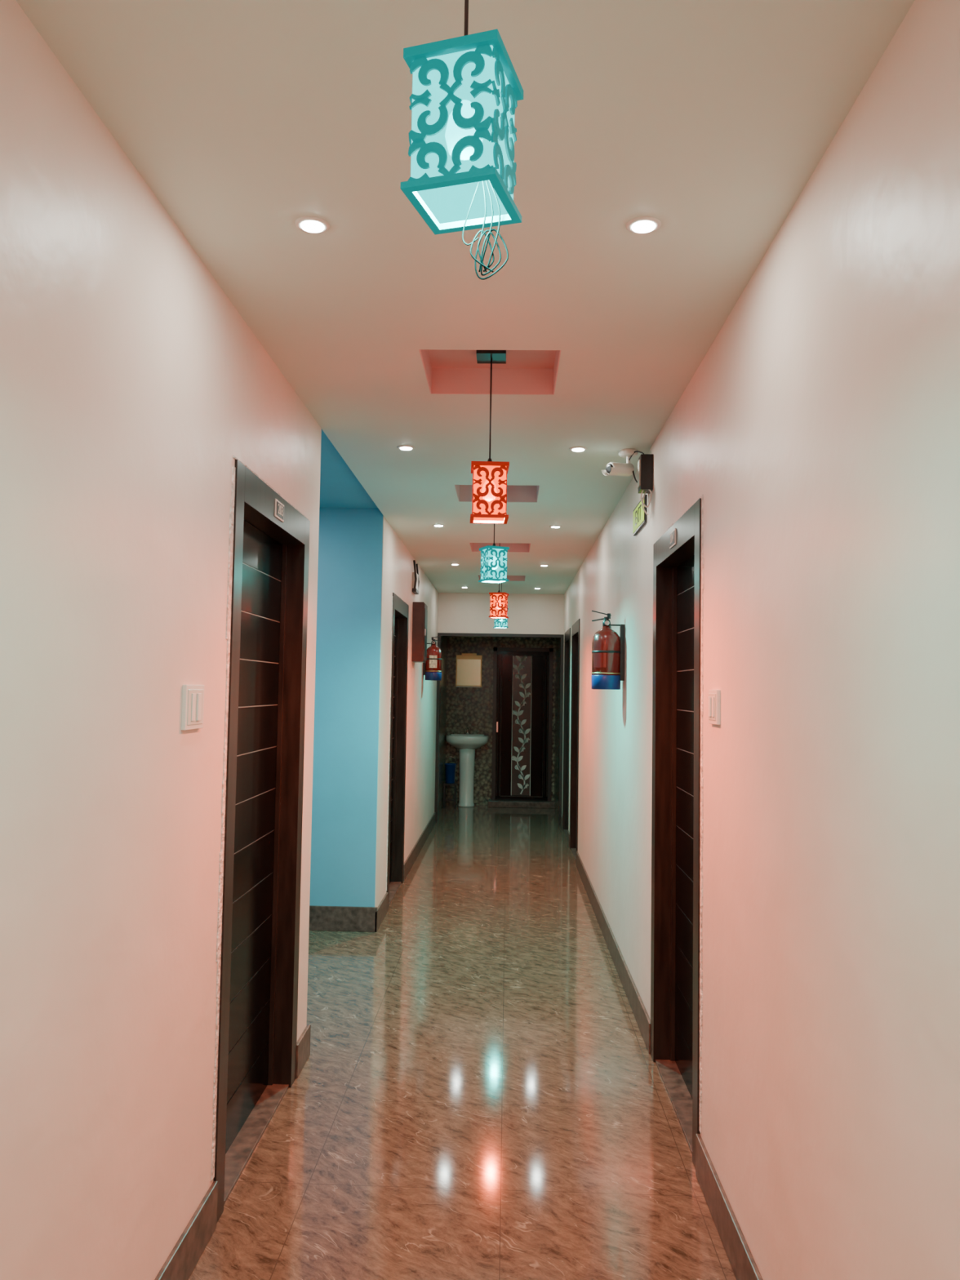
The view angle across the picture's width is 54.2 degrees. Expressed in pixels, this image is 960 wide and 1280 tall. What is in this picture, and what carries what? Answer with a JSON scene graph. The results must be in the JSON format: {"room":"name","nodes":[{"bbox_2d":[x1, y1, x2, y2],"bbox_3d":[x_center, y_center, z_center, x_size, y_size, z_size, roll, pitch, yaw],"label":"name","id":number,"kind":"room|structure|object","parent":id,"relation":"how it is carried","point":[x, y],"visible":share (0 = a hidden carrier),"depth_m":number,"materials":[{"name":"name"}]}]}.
{"room":"hotel corridor","nodes":[
{"label":"hotel corridor","id":0,"kind":"room"},
{"bbox_2d":[0,0,438,1279],"bbox_3d":[-0.790,0.397,4.160,0.170,2.720,13.500,1,-3,2],"label":"wall","id":1,"kind":"structure","parent":0,"point":[131,384],"depth_m":1.98,"materials":[{"name":"beige paint"}]},
{"bbox_2d":[181,684,204,730],"bbox_3d":[-0.745,0.175,2.447,0.018,0.115,0.140,1,-3,2],"label":"light switch","id":2,"kind":"object","parent":1,"relation":"attached to","point":[193,695],"visible":1,"depth_m":2.42,"materials":[{"name":"white plastic"}]},
{"bbox_2d":[210,455,310,1223],"bbox_3d":[-0.803,0.591,3.245,0.164,2.236,1.067,1,-3,2],"label":"door","id":3,"kind":"structure","parent":1,"relation":"in","point":[258,941],"depth_m":3.40,"materials":[{"name":"brown wood"}]},
{"bbox_2d":[277,503,283,515],"bbox_3d":[-0.704,-0.459,3.315,0.001,0.035,0.070,1,-3,2],"label":"room number","id":4,"kind":"object","parent":3,"relation":"attached to","point":[280,506],"depth_m":3.31,"materials":[{"name":"white plastic"}]},
{"bbox_2d":[154,812,435,1279],"bbox_3d":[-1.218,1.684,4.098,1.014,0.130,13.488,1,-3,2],"label":"baseboard","id":5,"kind":"structure","parent":1,"relation":"attached to","point":[180,1263],"depth_m":2.58,"materials":[{"name":"stone"}]},
{"bbox_2d":[386,591,408,909],"bbox_3d":[-0.692,0.794,7.083,0.158,2.237,1.057,1,-3,2],"label":"door","id":6,"kind":"structure","parent":1,"relation":"in","point":[400,608],"depth_m":7.49,"materials":[{"name":"brown wood"}]},
{"bbox_2d":[412,560,419,594],"bbox_3d":[-0.552,-0.539,8.105,0.039,0.271,0.250,1,-3,2],"label":"router","id":7,"kind":"object","parent":1,"relation":"attached to","point":[415,582],"visible":1,"depth_m":8.01,"materials":[{"name":"white plastic"}]},
{"bbox_2d":[411,601,427,662],"bbox_3d":[-0.519,-0.064,8.184,0.114,0.510,0.300,1,-3,2],"label":"upper cabinet","id":8,"kind":"object","parent":1,"relation":"attached to","point":[420,612],"visible":1,"depth_m":8.04,"materials":[{"name":"red wood"}]},
{"bbox_2d":[422,635,442,680],"bbox_3d":[-0.453,0.172,9.126,0.170,0.440,0.164,-2,-4,41],"label":"fire extinguisher","id":9,"kind":"object","parent":1,"relation":"attached to","point":[432,668],"visible":0.99,"depth_m":9.06,"materials":[{"name":"red metal"}]},
{"bbox_2d":[309,507,357,906],"bbox_3d":[-1.926,0.427,5.069,2.155,2.720,2.350,1,-3,2],"label":"wall","id":10,"kind":"structure","parent":0,"point":[338,526],"depth_m":6.06,"materials":[{"name":"blue paint"}]},
{"bbox_2d":[308,905,377,932],"bbox_3d":[-1.749,1.763,6.006,2.189,0.155,0.014,1,-3,2],"label":"baseboard","id":11,"kind":"structure","parent":10,"relation":"attached to","point":[335,918],"depth_m":5.97,"materials":[{"name":"stone"}]},
{"bbox_2d":[187,804,736,1279],"bbox_3d":[-1.019,1.850,5.016,4.110,0.100,15.650,1,-3,2],"label":"floor","id":12,"kind":"structure","parent":0,"point":[479,1093],"depth_m":3.47,"materials":[{"name":"stone"}]},
{"bbox_2d":[443,782,456,808],"bbox_3d":[-0.392,2.026,12.227,0.160,0.325,0.180,1,-3,2],"label":"stand","id":13,"kind":"object","parent":12,"relation":"on","point":[445,784],"visible":0.99,"depth_m":12.14,"materials":[{"name":"black plastic"}]},
{"bbox_2d":[444,756,456,783],"bbox_3d":[-0.387,1.690,12.245,0.156,0.348,0.154,1,-3,2],"label":"bucket","id":14,"kind":"object","parent":13,"relation":"on","point":[450,768],"visible":1,"depth_m":12.19,"materials":[{"name":"blue plastic"}]},
{"bbox_2d":[445,726,488,807],"bbox_3d":[-0.176,1.677,12.430,0.570,1.050,0.412,1,-3,2],"label":"washbasin","id":15,"kind":"object","parent":12,"relation":"on","point":[467,744],"visible":1,"depth_m":12.38,"materials":[{"name":"white ceramic"}]},
{"bbox_2d":[488,799,555,808],"bbox_3d":[0.549,2.177,12.481,0.880,0.080,0.220,1,-3,2],"label":"step","id":16,"kind":"structure","parent":12,"relation":"on","point":[491,803],"depth_m":12.37,"materials":[{"name":"stone"}]},
{"bbox_2d":[15,0,915,594],"bbox_3d":[-1.029,-0.763,5.130,4.010,0.530,15.300,1,-3,2],"label":"ceiling","id":17,"kind":"structure","parent":0,"point":[245,120],"depth_m":2.17,"materials":[{"name":"paint"}]},
{"bbox_2d":[294,216,329,234],"bbox_3d":[-0.407,-1.005,2.280,0.084,0.006,0.084,1,-3,2],"label":"recessed light","id":18,"kind":"object","parent":17,"relation":"in","point":[309,224],"visible":1,"depth_m":2.27,"materials":[{"name":"white plastic"}]},
{"bbox_2d":[396,444,414,450],"bbox_3d":[-0.345,-0.894,4.376,0.084,0.006,0.084,1,-3,2],"label":"recessed light","id":19,"kind":"object","parent":17,"relation":"in","point":[405,447],"visible":1,"depth_m":4.36,"materials":[{"name":"white plastic"}]},
{"bbox_2d":[432,524,444,526],"bbox_3d":[-0.283,-0.784,6.442,0.084,0.006,0.084,1,-3,2],"label":"recessed light","id":20,"kind":"object","parent":17,"relation":"in","point":[434,525],"visible":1,"depth_m":6.42,"materials":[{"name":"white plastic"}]},
{"bbox_2d":[400,0,523,279],"bbox_3d":[-0.019,-0.836,1.307,0.132,0.634,0.132,0,-3,18],"label":"pendant lantern","id":21,"kind":"object","parent":17,"relation":"hanging from","point":[467,90],"visible":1,"depth_m":1.25,"materials":[{"name":"teal wood"}]},
{"bbox_2d":[470,350,509,524],"bbox_3d":[0.036,-0.734,3.324,0.132,0.625,0.132,1,-3,-1],"label":"pendant lantern","id":22,"kind":"object","parent":17,"relation":"hanging from","point":[489,500],"visible":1,"depth_m":3.26,"materials":[{"name":"red wood"}]},
{"bbox_2d":[478,524,509,583],"bbox_3d":[0.082,-0.635,5.371,0.136,0.605,0.136,2,-3,-21],"label":"pendant lantern","id":23,"kind":"object","parent":17,"relation":"hanging from","point":[494,558],"visible":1,"depth_m":5.31,"materials":[{"name":"teal wood"}]},
{"bbox_2d":[488,542,508,618],"bbox_3d":[0.152,-0.502,7.406,0.132,0.655,0.132,0,-3,14],"label":"pendant lantern","id":24,"kind":"object","parent":17,"relation":"hanging from","point":[499,601],"visible":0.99,"depth_m":7.34,"materials":[{"name":"red wood"}]},
{"bbox_2d":[493,582,508,628],"bbox_3d":[0.213,-0.422,9.433,0.132,0.600,0.132,1,-3,-8],"label":"pendant lantern","id":25,"kind":"object","parent":17,"relation":"hanging from","point":[498,623],"visible":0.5,"depth_m":9.37,"materials":[{"name":"teal wood"}]},
{"bbox_2d":[549,525,561,528],"bbox_3d":[0.516,-0.773,6.418,0.084,0.006,0.084,1,-3,2],"label":"recessed light","id":26,"kind":"object","parent":17,"relation":"in","point":[552,526],"visible":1,"depth_m":6.40,"materials":[{"name":"white plastic"}]},
{"bbox_2d":[568,446,586,452],"bbox_3d":[0.455,-0.882,4.351,0.084,0.006,0.084,1,-3,2],"label":"recessed light","id":27,"kind":"object","parent":17,"relation":"in","point":[577,449],"visible":1,"depth_m":4.33,"materials":[{"name":"white plastic"}]},
{"bbox_2d":[601,448,653,515],"bbox_3d":[0.669,-0.728,4.312,0.226,0.313,0.199,1,-3,2],"label":"security camera","id":28,"kind":"object","parent":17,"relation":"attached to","point":[645,464],"visible":1,"depth_m":4.27,"materials":[{"name":"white plastic"}]},
{"bbox_2d":[626,216,661,234],"bbox_3d":[0.393,-0.994,2.255,0.084,0.006,0.084,1,-3,2],"label":"recessed light","id":29,"kind":"object","parent":17,"relation":"in","point":[642,224],"visible":1,"depth_m":2.25,"materials":[{"name":"white plastic"}]},
{"bbox_2d":[438,636,559,816],"bbox_3d":[0.250,1.023,11.760,1.805,2.300,1.800,1,-3,2],"label":"wall","id":30,"kind":"structure","parent":0,"point":[444,643],"depth_m":12.05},
{"bbox_2d":[455,653,482,687],"bbox_3d":[-0.152,0.407,12.646,0.350,0.460,0.120,1,-3,2],"label":"bathroom mirror","id":31,"kind":"object","parent":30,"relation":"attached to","point":[468,665],"visible":1,"depth_m":12.67,"materials":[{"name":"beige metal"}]},
{"bbox_2d":[434,632,564,826],"bbox_3d":[0.225,1.028,10.918,1.465,2.200,0.142,1,-3,2],"label":"trim","id":32,"kind":"structure","parent":30,"relation":"attached to","point":[561,637],"depth_m":10.88,"materials":[{"name":"black"}]},
{"bbox_2d":[491,647,552,800],"bbox_3d":[0.568,1.123,12.612,0.800,2.040,0.070,1,-3,2],"label":"door","id":33,"kind":"structure","parent":30,"relation":"in","point":[522,710],"depth_m":12.61,"materials":[{"name":"black wood"}]},
{"bbox_2d":[444,636,555,804],"bbox_3d":[0.280,1.045,12.735,1.805,2.360,0.150,1,-3,2],"label":"wall","id":34,"kind":"structure","parent":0,"point":[471,707],"depth_m":12.68,"materials":[{"name":"grey tile"}]},
{"bbox_2d":[437,592,564,634],"bbox_3d":[0.247,-0.354,10.992,1.805,0.570,0.120,1,-3,2],"label":"wall","id":35,"kind":"structure","parent":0,"point":[458,612],"depth_m":10.93,"materials":[{"name":"white paint"}]},
{"bbox_2d":[561,0,959,1279],"bbox_3d":[0.844,0.445,4.109,0.170,2.670,13.500,1,-3,2],"label":"wall","id":36,"kind":"structure","parent":0,"point":[818,429],"depth_m":1.87,"materials":[{"name":"beige paint"}]},
{"bbox_2d":[562,627,570,839],"bbox_3d":[1.004,0.998,10.106,0.158,2.200,0.900,1,-3,2],"label":"door","id":37,"kind":"structure","parent":36,"relation":"in","point":[567,634],"depth_m":10.45,"materials":[{"name":"brown wood"}]},
{"bbox_2d":[569,618,579,863],"bbox_3d":[0.968,0.932,8.863,0.158,2.200,0.950,1,-3,2],"label":"door","id":38,"kind":"structure","parent":36,"relation":"in","point":[575,627],"depth_m":9.24,"materials":[{"name":"brown wood"}]},
{"bbox_2d":[591,610,625,689],"bbox_3d":[0.700,0.054,5.191,0.170,0.440,0.164,3,-4,-38],"label":"fire extinguisher","id":39,"kind":"object","parent":36,"relation":"attached to","point":[607,646],"visible":1,"depth_m":5.12,"materials":[{"name":"red metal"}]},
{"bbox_2d":[632,494,647,535],"bbox_3d":[0.781,-0.607,4.598,0.015,0.130,0.400,1,-3,2],"label":"exit sign","id":40,"kind":"object","parent":36,"relation":"attached to","point":[640,517],"visible":0.92,"depth_m":4.55,"materials":[{"name":"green plastic"}]},
{"bbox_2d":[560,814,762,1279],"bbox_3d":[0.732,1.711,4.039,0.014,0.130,13.488,1,-3,2],"label":"baseboard","id":41,"kind":"structure","parent":36,"relation":"attached to","point":[742,1262],"depth_m":2.88,"materials":[{"name":"stone"}]},
{"bbox_2d":[650,494,703,1168],"bbox_3d":[0.808,0.645,3.560,0.164,2.212,1.037,1,-3,2],"label":"door","id":42,"kind":"structure","parent":36,"relation":"in","point":[677,685],"depth_m":3.86,"materials":[{"name":"brown wood"}]},
{"bbox_2d":[670,532,673,543],"bbox_3d":[0.742,-0.394,3.636,0.001,0.035,0.072,1,-3,2],"label":"room number","id":43,"kind":"object","parent":42,"relation":"attached to","point":[671,536],"depth_m":3.64,"materials":[{"name":"white plastic"}]},
{"bbox_2d":[708,689,720,724],"bbox_3d":[0.716,0.205,2.883,0.018,0.105,0.120,1,-3,2],"label":"light switch","id":44,"kind":"object","parent":36,"relation":"attached to","point":[714,695],"visible":1,"depth_m":2.84,"materials":[{"name":"white plastic"}]}
]}

